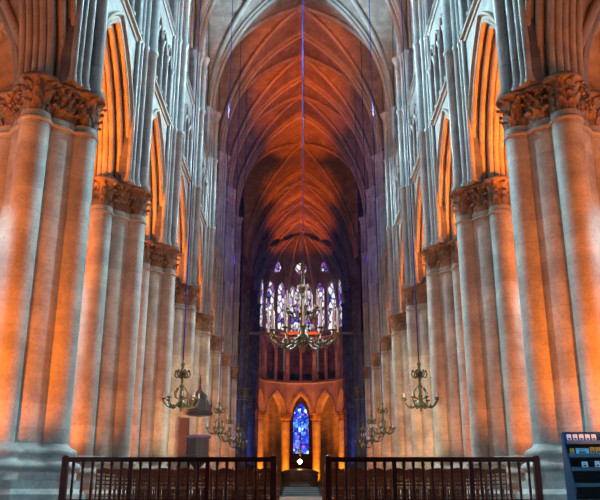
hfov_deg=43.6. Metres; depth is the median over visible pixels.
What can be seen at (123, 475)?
chair
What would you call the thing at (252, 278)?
pier
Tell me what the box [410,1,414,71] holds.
window
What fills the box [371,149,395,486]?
pier
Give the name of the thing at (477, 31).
wall
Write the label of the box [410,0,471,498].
pier
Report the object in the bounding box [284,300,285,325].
candle
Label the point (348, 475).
chair
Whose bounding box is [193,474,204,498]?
chair
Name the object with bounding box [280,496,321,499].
carpet
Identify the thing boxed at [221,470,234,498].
chair
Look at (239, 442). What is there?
chandelier
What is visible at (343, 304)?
pier
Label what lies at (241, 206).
wall
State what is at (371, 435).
chandelier
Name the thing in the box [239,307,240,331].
wall
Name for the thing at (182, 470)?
chair
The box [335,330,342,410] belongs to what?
wall
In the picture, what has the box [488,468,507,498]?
chair
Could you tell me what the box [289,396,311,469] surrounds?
wall
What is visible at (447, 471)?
chair
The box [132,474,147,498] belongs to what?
chair
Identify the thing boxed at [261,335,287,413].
wall
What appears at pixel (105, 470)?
chair
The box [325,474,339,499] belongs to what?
chair
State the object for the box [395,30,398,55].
window
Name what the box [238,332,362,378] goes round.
ledge
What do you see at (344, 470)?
chair
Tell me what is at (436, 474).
chair
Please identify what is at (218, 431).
chandelier
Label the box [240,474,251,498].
chair
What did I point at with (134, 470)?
chair
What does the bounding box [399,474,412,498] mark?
chair
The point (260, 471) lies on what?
chair
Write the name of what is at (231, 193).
pier
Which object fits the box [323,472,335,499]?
chair
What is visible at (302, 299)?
candle
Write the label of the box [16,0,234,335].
wall
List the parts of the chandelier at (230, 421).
stem, crown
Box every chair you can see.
[94,468,113,498]
[103,469,122,498]
[114,468,134,498]
[122,475,136,498]
[123,469,141,498]
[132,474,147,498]
[135,468,154,498]
[140,475,156,498]
[143,469,160,498]
[151,474,165,498]
[154,468,174,498]
[162,469,180,498]
[169,474,184,498]
[175,468,194,498]
[182,469,198,498]
[188,470,203,498]
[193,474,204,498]
[196,468,214,498]
[201,469,215,498]
[209,474,221,498]
[212,474,224,498]
[217,468,233,498]
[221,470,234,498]
[224,474,239,498]
[228,474,242,498]
[237,468,253,498]
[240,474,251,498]
[248,474,261,498]
[257,468,269,498]
[260,474,269,498]
[262,474,276,498]
[263,471,277,499]
[266,472,278,499]
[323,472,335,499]
[324,471,335,499]
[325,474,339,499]
[331,468,343,498]
[332,474,341,498]
[342,475,354,498]
[344,470,358,498]
[348,468,364,498]
[348,470,361,498]
[359,474,373,498]
[362,474,376,498]
[367,468,383,498]
[367,470,380,498]
[377,474,391,498]
[381,474,391,498]
[386,470,399,498]
[387,468,403,498]
[397,474,408,498]
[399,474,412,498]
[405,469,418,498]
[407,468,425,498]
[416,474,432,498]
[421,469,439,498]
[427,468,446,498]
[435,474,450,498]
[441,469,458,498]
[446,474,461,498]
[447,468,466,498]
[454,474,469,498]
[460,469,478,498]
[464,474,479,498]
[467,468,486,498]
[474,474,488,498]
[478,469,497,498]
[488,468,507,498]
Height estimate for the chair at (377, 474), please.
0.940 m
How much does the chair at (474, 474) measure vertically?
0.940 m
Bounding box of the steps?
[282,487,319,496]
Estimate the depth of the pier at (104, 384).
26.89 m
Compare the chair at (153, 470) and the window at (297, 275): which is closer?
the chair at (153, 470)
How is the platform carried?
on the floor
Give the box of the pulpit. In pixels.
[173,375,212,498]
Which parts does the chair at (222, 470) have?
leg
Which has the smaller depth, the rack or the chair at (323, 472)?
the rack
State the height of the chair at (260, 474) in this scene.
0.940 m
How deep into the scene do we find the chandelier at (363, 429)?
59.55 m
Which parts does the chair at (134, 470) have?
leg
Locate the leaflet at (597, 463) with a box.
[594,461,599,466]
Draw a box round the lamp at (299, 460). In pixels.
[297,459,302,468]
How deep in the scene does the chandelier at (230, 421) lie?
52.72 m
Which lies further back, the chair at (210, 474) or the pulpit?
the pulpit
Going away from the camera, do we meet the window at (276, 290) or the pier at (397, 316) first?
the pier at (397, 316)
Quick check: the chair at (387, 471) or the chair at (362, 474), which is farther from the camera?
the chair at (362, 474)
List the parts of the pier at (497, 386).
moulding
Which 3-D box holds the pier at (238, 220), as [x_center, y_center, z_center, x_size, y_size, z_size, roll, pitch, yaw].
[-7.350,9.249,70.674,3.540,26.500,3.540,0,-18,0]
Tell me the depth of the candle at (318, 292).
43.87 m
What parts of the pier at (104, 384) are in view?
moulding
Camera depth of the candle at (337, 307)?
43.29 m
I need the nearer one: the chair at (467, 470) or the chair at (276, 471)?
the chair at (467, 470)
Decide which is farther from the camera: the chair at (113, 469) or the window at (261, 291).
the window at (261, 291)
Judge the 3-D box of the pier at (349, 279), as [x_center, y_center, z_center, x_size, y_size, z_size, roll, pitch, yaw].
[7.350,15.882,91.231,3.540,26.500,3.540,0,-18,0]
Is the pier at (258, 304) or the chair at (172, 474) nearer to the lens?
the chair at (172, 474)
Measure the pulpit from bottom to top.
6.142 m
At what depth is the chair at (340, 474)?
20.14 m
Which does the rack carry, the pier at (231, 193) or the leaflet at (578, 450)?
the leaflet at (578, 450)
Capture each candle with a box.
[267,307,268,332]
[271,303,272,328]
[273,311,274,332]
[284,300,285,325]
[286,290,287,307]
[293,288,294,305]
[302,299,303,324]
[318,292,319,309]
[320,300,321,325]
[331,311,332,333]
[333,303,334,328]
[336,307,338,332]
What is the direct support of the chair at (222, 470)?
on the floor
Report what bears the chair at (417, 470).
on the floor
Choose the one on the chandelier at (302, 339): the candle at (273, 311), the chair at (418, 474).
the candle at (273, 311)
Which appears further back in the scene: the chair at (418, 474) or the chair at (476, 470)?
the chair at (418, 474)
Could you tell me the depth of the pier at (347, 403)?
98.00 m
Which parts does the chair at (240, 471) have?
leg, leg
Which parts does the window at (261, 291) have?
pane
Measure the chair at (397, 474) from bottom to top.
0.940 m
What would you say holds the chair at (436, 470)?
on the floor
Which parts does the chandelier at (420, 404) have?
crown, stem, arm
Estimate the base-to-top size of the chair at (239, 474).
0.940 m
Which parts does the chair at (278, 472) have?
leg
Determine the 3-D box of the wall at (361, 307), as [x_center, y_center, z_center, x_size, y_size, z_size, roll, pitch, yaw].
[7.410,6.092,98.172,2.180,26.603,7.200,0,-18,0]
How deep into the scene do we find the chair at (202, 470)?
19.21 m
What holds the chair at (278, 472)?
on the floor
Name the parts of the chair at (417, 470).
leg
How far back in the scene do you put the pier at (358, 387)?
83.98 m
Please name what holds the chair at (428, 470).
on the floor
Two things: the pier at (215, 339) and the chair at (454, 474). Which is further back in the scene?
the pier at (215, 339)
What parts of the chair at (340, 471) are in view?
leg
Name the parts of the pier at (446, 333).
moulding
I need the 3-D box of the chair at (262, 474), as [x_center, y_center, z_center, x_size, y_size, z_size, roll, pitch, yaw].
[-0.899,6.750,21.311,0.420,0.940,0.478,0,-18,-1]
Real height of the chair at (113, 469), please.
0.940 m
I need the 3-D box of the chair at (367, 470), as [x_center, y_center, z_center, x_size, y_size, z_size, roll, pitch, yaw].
[1.938,6.419,20.285,0.420,0.940,0.478,-1,-18,3]
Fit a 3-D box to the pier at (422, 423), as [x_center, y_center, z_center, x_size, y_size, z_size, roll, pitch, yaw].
[7.350,0.406,43.266,3.540,26.500,3.540,0,-18,0]
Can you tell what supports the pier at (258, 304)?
on the floor
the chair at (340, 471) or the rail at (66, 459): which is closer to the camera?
the rail at (66, 459)
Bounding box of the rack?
[560,432,599,499]
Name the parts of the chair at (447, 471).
leg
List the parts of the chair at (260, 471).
leg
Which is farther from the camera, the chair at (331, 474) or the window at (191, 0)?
the window at (191, 0)
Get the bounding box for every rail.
[58,455,276,499]
[325,455,543,499]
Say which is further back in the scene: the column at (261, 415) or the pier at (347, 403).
the column at (261, 415)
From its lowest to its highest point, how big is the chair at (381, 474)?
0.940 m
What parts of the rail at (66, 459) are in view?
post, post, rail, rail, post, post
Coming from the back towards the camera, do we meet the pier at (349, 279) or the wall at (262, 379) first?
the wall at (262, 379)
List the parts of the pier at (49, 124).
moulding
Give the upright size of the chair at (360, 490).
0.940 m
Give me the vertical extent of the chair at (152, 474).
0.940 m
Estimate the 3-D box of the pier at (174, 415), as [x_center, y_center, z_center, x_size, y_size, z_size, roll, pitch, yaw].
[-7.350,0.406,43.266,3.540,26.500,3.540,0,-18,0]
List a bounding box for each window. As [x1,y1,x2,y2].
[187,0,191,72]
[203,34,205,55]
[258,279,263,331]
[266,258,286,335]
[288,248,313,336]
[292,402,309,454]
[315,257,335,335]
[337,277,343,331]
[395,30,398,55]
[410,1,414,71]
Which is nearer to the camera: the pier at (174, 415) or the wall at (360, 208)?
the pier at (174, 415)
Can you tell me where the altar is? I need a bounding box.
[281,469,318,486]
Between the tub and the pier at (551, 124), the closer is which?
the pier at (551, 124)
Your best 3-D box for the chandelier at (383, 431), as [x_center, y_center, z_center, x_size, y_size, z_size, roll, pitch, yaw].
[4.800,-5.389,48.918,1.514,34.200,1.514,5,-19,-16]
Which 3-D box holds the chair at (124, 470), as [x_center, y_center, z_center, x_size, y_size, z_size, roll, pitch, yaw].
[-4.542,6.099,19.293,0.420,0.940,0.478,-1,-18,2]
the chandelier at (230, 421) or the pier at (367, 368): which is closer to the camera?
the chandelier at (230, 421)
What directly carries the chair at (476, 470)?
on the floor
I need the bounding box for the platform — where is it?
[240,487,353,495]
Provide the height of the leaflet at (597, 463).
0.129 m
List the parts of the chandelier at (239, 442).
stem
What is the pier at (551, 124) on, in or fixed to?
on the floor
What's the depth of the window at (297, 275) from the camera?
116.32 m
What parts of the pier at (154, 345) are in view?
moulding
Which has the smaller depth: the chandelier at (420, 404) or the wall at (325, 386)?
the chandelier at (420, 404)
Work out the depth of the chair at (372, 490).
22.23 m
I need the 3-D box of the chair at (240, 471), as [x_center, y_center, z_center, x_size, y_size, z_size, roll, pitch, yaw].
[-1.419,6.094,19.278,0.420,0.940,0.478,0,-18,-1]
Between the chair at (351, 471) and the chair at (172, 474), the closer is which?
the chair at (351, 471)
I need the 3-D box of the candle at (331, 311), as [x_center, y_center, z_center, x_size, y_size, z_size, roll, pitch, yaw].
[1.852,4.345,44.306,0.102,1.560,0.102,7,-19,-21]
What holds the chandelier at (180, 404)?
hanging from the ceiling at (268, 33)
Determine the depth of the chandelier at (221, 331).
45.05 m
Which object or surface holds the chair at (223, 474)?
on the floor
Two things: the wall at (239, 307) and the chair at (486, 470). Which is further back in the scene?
the wall at (239, 307)
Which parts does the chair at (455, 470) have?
leg, leg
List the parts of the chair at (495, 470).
leg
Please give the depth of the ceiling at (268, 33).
68.76 m
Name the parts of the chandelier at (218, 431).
stem, crown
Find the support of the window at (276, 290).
in the wall at (275, 386)
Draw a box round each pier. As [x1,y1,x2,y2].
[0,0,109,499]
[69,0,160,498]
[130,0,190,498]
[165,48,209,494]
[190,105,221,494]
[207,149,229,486]
[218,184,237,494]
[228,214,242,486]
[235,256,251,486]
[246,275,255,486]
[250,290,258,479]
[254,303,260,456]
[340,303,346,465]
[343,290,351,479]
[346,276,354,486]
[350,256,366,486]
[358,214,373,486]
[364,184,383,493]
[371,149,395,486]
[380,105,411,497]
[392,48,435,498]
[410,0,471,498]
[441,0,532,498]
[492,0,599,499]
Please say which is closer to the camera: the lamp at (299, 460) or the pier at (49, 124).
the pier at (49, 124)
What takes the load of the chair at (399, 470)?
on the floor
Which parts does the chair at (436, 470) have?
leg, leg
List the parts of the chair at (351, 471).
leg, leg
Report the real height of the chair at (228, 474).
0.940 m
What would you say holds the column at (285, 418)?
on the floor
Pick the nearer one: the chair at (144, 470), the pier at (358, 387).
the chair at (144, 470)
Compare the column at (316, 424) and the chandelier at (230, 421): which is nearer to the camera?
the chandelier at (230, 421)
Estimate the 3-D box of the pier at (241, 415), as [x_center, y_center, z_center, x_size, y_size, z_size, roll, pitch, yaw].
[-7.350,13.671,84.379,3.540,26.500,3.540,0,-18,0]
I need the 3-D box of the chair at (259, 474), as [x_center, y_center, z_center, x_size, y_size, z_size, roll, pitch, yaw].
[-1.419,7.391,23.296,0.420,0.940,0.478,1,-18,-2]
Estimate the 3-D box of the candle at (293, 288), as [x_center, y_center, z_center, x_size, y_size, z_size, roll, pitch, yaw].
[-0.405,2.694,42.956,0.083,1.100,0.083,-7,-19,21]
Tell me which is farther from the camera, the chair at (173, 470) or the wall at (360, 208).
the wall at (360, 208)
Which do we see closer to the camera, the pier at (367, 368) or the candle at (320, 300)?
the candle at (320, 300)
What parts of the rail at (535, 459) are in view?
post, post, rail, rail, post, post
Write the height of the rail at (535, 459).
1.190 m
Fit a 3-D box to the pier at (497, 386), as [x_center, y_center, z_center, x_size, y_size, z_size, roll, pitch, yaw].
[7.350,-4.016,29.562,3.540,26.500,3.540,0,-18,0]
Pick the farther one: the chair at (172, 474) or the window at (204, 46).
the window at (204, 46)
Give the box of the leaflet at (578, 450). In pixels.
[576,448,588,452]
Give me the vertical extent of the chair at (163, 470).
0.940 m
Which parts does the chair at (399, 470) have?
leg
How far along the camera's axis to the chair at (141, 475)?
22.21 m
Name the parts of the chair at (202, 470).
leg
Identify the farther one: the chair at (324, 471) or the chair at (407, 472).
the chair at (324, 471)
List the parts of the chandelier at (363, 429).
stem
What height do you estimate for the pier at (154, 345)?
26.500 m
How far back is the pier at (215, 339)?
56.29 m
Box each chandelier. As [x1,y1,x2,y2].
[161,0,200,411]
[206,392,231,436]
[219,48,241,443]
[220,331,221,387]
[229,102,247,449]
[265,0,340,352]
[354,89,371,449]
[360,41,382,443]
[369,3,395,436]
[401,0,438,411]
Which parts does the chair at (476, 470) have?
leg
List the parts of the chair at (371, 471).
leg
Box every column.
[257,310,266,468]
[279,314,292,486]
[309,314,322,486]
[335,310,344,468]
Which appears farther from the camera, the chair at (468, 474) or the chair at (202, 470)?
the chair at (468, 474)
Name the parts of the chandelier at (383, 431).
crown, stem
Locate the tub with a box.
[185,438,208,456]
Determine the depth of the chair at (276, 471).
22.20 m
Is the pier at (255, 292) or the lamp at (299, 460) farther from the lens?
the pier at (255, 292)
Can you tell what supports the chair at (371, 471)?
on the floor
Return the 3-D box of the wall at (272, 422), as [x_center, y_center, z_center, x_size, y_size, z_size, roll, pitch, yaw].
[0.000,24.955,104.695,29.551,17.500,45.600,0,-18,0]
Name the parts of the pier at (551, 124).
moulding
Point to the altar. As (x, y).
(291, 477)
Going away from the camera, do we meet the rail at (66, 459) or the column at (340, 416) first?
the rail at (66, 459)
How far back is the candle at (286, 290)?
43.51 m
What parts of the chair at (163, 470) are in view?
leg, leg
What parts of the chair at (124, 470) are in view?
leg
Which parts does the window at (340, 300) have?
pane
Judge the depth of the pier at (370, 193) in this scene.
63.50 m
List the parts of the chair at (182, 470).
leg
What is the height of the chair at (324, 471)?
0.940 m
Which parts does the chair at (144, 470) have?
leg, leg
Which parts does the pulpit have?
panel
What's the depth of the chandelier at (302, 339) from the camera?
43.30 m
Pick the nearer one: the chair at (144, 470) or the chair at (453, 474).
the chair at (144, 470)
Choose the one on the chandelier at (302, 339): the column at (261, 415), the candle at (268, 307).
the candle at (268, 307)
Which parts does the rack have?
panel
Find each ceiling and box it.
[0,0,599,313]
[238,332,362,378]
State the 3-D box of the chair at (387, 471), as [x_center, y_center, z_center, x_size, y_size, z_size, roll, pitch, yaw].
[2.458,6.426,20.305,0.420,0.940,0.478,-1,-18,3]
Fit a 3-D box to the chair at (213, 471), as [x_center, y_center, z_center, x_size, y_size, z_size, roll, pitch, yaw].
[-2.462,6.418,20.282,0.420,0.940,0.478,-1,-18,2]
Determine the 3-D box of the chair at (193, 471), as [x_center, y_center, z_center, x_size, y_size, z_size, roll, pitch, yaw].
[-2.981,6.440,20.348,0.420,0.940,0.478,0,-18,1]
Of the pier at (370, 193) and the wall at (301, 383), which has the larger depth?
the wall at (301, 383)
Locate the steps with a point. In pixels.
(288, 491)
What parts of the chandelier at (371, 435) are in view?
crown, stem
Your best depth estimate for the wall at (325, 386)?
111.29 m
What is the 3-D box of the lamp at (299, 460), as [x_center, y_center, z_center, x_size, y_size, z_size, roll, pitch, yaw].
[-0.100,21.555,75.530,0.600,0.900,0.600,0,-18,0]
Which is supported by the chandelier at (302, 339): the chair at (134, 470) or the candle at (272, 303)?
the candle at (272, 303)
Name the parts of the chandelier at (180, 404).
arm, stem, crown, arm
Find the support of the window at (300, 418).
in the wall at (306, 459)
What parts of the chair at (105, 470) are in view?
leg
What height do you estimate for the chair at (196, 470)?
0.940 m
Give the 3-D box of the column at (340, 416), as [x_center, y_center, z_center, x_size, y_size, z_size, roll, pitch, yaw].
[5.946,21.726,109.016,2.120,26.300,2.120,0,-18,0]
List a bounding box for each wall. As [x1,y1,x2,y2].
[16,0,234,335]
[237,187,243,386]
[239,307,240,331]
[258,331,265,410]
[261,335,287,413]
[263,379,338,486]
[287,337,314,413]
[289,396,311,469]
[314,335,340,413]
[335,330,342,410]
[358,188,364,386]
[361,307,362,331]
[367,0,584,336]
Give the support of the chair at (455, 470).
on the floor
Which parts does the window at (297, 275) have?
pane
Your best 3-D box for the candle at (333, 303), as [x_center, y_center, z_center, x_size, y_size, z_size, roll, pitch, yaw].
[1.852,3.731,42.403,0.102,1.560,0.102,7,-19,-21]
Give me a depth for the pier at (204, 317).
49.65 m

